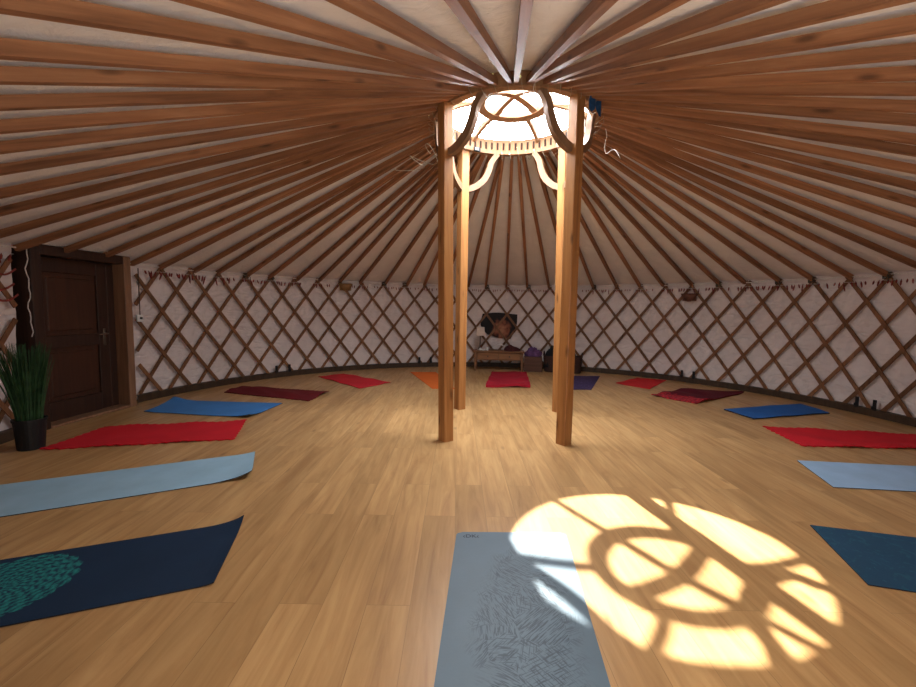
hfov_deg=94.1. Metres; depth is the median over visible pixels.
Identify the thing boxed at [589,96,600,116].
cloth
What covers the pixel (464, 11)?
rafter
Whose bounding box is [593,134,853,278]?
rafter
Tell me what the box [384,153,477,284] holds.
rafter
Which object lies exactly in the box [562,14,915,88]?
rafter
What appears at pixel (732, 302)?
wall
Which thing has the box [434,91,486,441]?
support post
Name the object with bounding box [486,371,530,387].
yoga mat
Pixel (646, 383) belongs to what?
yoga mat
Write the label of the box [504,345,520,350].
folded shawl
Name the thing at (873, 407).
strap
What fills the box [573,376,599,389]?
yoga mat
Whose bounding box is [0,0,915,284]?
ceiling
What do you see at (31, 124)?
rafter
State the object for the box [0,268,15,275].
ribbon
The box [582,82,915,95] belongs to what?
rafter
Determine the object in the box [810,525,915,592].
yoga mat
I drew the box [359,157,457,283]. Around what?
rafter
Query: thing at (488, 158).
rafter
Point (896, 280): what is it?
garland
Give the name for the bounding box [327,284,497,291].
garland
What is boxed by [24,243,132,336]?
power cable
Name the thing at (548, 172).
rafter
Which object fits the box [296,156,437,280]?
rafter
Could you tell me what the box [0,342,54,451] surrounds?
potted grass
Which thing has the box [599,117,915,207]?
rafter
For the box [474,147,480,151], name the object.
sensor
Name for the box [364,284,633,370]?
wall
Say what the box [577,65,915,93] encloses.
rafter
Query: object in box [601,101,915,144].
rafter
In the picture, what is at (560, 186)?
support post
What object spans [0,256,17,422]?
lattice
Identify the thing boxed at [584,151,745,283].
rafter
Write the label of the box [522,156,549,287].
rafter
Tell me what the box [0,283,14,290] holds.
ribbon
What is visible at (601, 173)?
rafter
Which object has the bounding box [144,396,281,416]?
yoga mat
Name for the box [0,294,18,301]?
ribbon
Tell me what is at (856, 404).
strap
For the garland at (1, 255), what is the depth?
3.91 m
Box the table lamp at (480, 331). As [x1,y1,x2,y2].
[476,327,484,349]
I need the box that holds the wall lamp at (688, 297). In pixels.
[681,293,697,301]
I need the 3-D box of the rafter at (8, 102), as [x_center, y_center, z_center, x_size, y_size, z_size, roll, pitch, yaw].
[-1.387,-1.477,2.571,0.048,1.531,3.961,6,7,44]
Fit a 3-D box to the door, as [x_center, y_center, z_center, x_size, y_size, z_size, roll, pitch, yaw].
[-4.214,-0.095,4.770,0.220,1.860,1.168,1,5,4]
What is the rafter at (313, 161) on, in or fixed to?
attached to the ring
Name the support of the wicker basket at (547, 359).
on the floor
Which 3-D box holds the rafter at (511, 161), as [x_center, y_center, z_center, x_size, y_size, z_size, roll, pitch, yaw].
[0.878,-1.832,7.408,0.048,1.531,3.961,1,5,6]
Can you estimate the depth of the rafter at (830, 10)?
1.85 m
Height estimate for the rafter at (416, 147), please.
1.530 m
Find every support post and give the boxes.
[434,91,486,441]
[453,149,499,409]
[532,133,584,411]
[537,88,596,445]
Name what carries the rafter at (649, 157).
attached to the ring
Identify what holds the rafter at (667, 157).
attached to the ring
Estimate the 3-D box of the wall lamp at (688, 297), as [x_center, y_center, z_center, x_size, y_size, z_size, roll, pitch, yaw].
[4.171,-0.834,7.723,0.120,0.145,0.300,-3,6,-40]
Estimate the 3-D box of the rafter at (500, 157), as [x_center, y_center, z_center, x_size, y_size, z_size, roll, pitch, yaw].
[0.392,-1.839,7.418,0.048,1.531,3.961,1,5,-4]
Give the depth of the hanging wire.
5.14 m
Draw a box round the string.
[604,129,619,157]
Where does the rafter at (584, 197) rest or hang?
attached to the ring
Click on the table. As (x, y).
(491, 354)
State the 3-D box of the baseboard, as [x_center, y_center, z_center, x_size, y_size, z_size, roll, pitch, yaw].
[0.562,0.863,4.801,9.650,0.095,9.690,1,5,0]
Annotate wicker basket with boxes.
[543,351,552,372]
[574,353,582,373]
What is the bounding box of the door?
[11,244,136,429]
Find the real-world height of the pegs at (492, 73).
0.197 m
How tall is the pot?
0.270 m
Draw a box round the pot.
[10,415,47,451]
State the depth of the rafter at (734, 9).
2.02 m
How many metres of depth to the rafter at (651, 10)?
2.02 m
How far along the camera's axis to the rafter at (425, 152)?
5.85 m
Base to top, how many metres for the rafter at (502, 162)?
1.530 m
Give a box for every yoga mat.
[0,451,254,516]
[0,515,243,626]
[40,419,246,449]
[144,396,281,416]
[224,386,328,400]
[318,374,389,388]
[411,372,453,388]
[434,532,610,686]
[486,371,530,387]
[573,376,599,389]
[617,378,665,388]
[651,388,743,403]
[724,404,829,418]
[762,426,915,448]
[797,460,915,491]
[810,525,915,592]
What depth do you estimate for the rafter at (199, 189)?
4.18 m
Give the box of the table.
[473,349,524,371]
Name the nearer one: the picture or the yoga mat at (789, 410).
the yoga mat at (789, 410)
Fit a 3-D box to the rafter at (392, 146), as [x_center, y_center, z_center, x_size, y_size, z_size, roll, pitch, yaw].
[-2.210,-1.692,5.061,3.961,1.531,0.049,2,5,9]
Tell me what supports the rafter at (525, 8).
attached to the ring
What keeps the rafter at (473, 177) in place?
attached to the ring
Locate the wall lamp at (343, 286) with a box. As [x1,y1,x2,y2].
[338,283,352,290]
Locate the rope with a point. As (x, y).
(0, 245)
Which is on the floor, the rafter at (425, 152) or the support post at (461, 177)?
the support post at (461, 177)
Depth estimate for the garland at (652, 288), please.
8.75 m
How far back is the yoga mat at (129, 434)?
4.19 m
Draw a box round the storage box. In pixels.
[524,355,541,371]
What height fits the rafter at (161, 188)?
1.531 m
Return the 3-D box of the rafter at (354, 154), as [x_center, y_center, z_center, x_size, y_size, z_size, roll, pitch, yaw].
[-2.243,-1.670,4.766,3.961,1.530,0.048,1,5,4]
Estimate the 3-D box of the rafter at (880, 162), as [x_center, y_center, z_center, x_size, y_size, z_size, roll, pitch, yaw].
[3.137,-1.468,3.383,3.961,1.531,0.048,3,5,25]
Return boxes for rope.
[0,245,915,286]
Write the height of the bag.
0.472 m
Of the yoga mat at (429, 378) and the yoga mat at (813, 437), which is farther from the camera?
the yoga mat at (429, 378)
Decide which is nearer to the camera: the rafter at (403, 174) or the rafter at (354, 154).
the rafter at (354, 154)
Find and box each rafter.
[0,0,483,87]
[0,37,469,92]
[0,66,463,93]
[0,90,460,110]
[0,96,453,133]
[0,99,449,153]
[0,103,439,175]
[0,107,437,198]
[0,112,435,216]
[0,114,433,237]
[12,119,432,250]
[63,121,432,252]
[104,124,432,256]
[130,127,433,265]
[158,132,434,269]
[170,0,488,86]
[192,134,434,272]
[216,141,434,273]
[245,144,435,276]
[268,149,435,278]
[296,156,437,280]
[318,163,437,281]
[325,0,497,85]
[339,154,457,282]
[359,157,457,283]
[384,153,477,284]
[406,154,482,285]
[423,155,485,285]
[444,0,512,83]
[453,156,491,263]
[467,156,502,287]
[485,157,504,287]
[505,157,512,287]
[514,0,533,83]
[517,156,527,287]
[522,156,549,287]
[526,0,617,83]
[531,0,690,83]
[533,157,556,233]
[539,153,593,288]
[543,0,790,84]
[544,152,617,287]
[549,0,915,85]
[552,151,640,286]
[555,150,664,286]
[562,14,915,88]
[569,42,915,90]
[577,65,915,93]
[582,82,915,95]
[582,164,693,285]
[583,156,719,283]
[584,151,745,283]
[586,96,915,112]
[589,144,780,282]
[592,138,813,280]
[593,131,891,276]
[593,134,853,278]
[594,127,915,268]
[596,99,915,126]
[597,123,915,248]
[598,119,915,227]
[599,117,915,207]
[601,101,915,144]
[601,106,915,156]
[601,108,915,174]
[601,113,915,190]
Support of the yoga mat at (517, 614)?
on the floor
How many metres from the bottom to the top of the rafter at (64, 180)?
1.531 m
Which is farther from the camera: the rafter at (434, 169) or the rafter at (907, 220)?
the rafter at (434, 169)
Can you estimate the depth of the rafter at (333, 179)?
5.26 m
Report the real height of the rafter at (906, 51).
1.531 m
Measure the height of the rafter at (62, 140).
1.530 m
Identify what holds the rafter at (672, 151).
attached to the ring
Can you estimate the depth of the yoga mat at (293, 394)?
6.24 m
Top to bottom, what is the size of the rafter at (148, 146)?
1.531 m
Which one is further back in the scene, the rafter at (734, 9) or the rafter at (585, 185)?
the rafter at (585, 185)
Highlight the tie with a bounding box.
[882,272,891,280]
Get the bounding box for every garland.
[0,253,10,262]
[142,269,325,288]
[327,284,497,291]
[500,288,674,293]
[679,278,913,294]
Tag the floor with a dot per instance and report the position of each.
(699, 560)
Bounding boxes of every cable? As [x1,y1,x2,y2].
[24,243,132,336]
[137,268,140,314]
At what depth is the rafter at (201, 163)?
3.59 m
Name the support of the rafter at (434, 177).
attached to the ring
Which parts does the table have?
leg, drawer, drawer, leg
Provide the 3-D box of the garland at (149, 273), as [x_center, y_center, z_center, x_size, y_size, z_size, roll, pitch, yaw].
[-3.462,-0.997,6.991,0.271,0.155,3.118,4,5,30]
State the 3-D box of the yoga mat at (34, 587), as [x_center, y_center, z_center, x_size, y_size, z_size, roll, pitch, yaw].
[-1.962,1.081,1.947,1.722,0.043,0.594,-1,5,-22]
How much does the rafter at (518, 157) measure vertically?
1.530 m
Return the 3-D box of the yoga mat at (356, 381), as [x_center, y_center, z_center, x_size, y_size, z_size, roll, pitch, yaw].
[-1.889,0.642,7.492,1.448,0.020,0.694,5,6,40]
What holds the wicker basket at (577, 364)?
on the floor
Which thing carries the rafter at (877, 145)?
attached to the ring
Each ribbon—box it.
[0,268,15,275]
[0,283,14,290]
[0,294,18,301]
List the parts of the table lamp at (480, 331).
lamp shade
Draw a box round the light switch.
[136,315,143,321]
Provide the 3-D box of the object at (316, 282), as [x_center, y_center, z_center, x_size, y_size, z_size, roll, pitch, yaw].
[-1.842,-0.351,8.571,4.428,1.832,0.555,-2,5,-32]
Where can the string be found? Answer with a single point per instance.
(605, 129)
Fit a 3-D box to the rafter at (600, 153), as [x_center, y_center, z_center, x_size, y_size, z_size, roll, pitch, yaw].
[3.176,-1.660,5.734,3.961,1.530,0.047,-1,5,-23]
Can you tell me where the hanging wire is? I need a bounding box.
[394,143,437,170]
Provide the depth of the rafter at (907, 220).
4.20 m
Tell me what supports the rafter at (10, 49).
attached to the ring
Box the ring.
[433,70,598,156]
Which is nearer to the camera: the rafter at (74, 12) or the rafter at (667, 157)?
the rafter at (74, 12)
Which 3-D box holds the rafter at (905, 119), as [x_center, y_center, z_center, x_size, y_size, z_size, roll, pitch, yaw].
[2.673,-1.414,2.692,3.961,1.531,0.050,5,7,42]
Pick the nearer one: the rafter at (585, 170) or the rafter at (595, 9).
the rafter at (595, 9)
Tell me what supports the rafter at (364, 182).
attached to the ring
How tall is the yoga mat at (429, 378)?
0.006 m
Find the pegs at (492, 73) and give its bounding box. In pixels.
[428,73,603,160]
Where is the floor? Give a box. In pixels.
[0,367,915,686]
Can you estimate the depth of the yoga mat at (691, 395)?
6.58 m
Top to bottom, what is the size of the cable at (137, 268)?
0.600 m
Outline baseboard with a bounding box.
[0,362,915,444]
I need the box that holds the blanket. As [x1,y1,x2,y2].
[524,346,542,356]
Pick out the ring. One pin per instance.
(489, 147)
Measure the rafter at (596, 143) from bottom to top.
1.531 m
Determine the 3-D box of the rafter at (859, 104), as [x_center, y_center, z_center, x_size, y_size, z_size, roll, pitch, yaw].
[2.518,-1.406,2.538,0.047,1.530,3.961,-3,6,-43]
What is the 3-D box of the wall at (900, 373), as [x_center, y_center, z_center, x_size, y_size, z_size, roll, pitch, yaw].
[0.582,-0.061,4.726,9.832,1.910,9.881,1,5,0]
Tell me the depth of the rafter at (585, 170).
6.25 m
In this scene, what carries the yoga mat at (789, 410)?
on the floor
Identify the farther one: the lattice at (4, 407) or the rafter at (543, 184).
the rafter at (543, 184)
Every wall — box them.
[0,242,915,430]
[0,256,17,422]
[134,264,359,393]
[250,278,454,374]
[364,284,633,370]
[540,280,833,400]
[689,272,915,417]
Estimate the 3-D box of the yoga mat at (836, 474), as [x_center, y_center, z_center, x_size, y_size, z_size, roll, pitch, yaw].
[3.684,1.071,3.389,1.709,0.005,0.587,1,5,6]
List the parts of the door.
panel, panel, handle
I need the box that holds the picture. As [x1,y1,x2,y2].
[481,313,516,338]
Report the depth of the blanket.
8.93 m
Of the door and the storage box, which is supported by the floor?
the storage box
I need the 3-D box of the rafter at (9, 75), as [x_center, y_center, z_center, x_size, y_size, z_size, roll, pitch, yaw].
[-1.193,-1.460,2.400,0.046,1.530,3.961,5,6,39]
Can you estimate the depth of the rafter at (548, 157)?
6.97 m
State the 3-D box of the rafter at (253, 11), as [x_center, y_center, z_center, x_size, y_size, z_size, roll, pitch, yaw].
[-0.520,-1.410,1.995,0.048,1.530,3.961,3,5,23]
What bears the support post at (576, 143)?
on the floor
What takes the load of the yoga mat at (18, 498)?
on the floor
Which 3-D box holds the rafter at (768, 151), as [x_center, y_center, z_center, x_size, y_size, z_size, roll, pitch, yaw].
[3.245,-1.484,3.634,3.961,1.531,0.046,3,5,20]
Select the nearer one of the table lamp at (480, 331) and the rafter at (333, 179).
the rafter at (333, 179)
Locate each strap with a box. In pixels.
[853,396,858,406]
[871,400,876,410]
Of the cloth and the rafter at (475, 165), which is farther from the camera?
the rafter at (475, 165)
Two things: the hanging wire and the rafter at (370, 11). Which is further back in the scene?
the hanging wire
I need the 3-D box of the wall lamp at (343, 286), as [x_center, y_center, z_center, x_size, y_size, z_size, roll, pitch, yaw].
[-2.216,-1.115,8.467,0.300,0.145,0.120,-3,6,-36]
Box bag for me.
[544,345,553,366]
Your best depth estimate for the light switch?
5.53 m

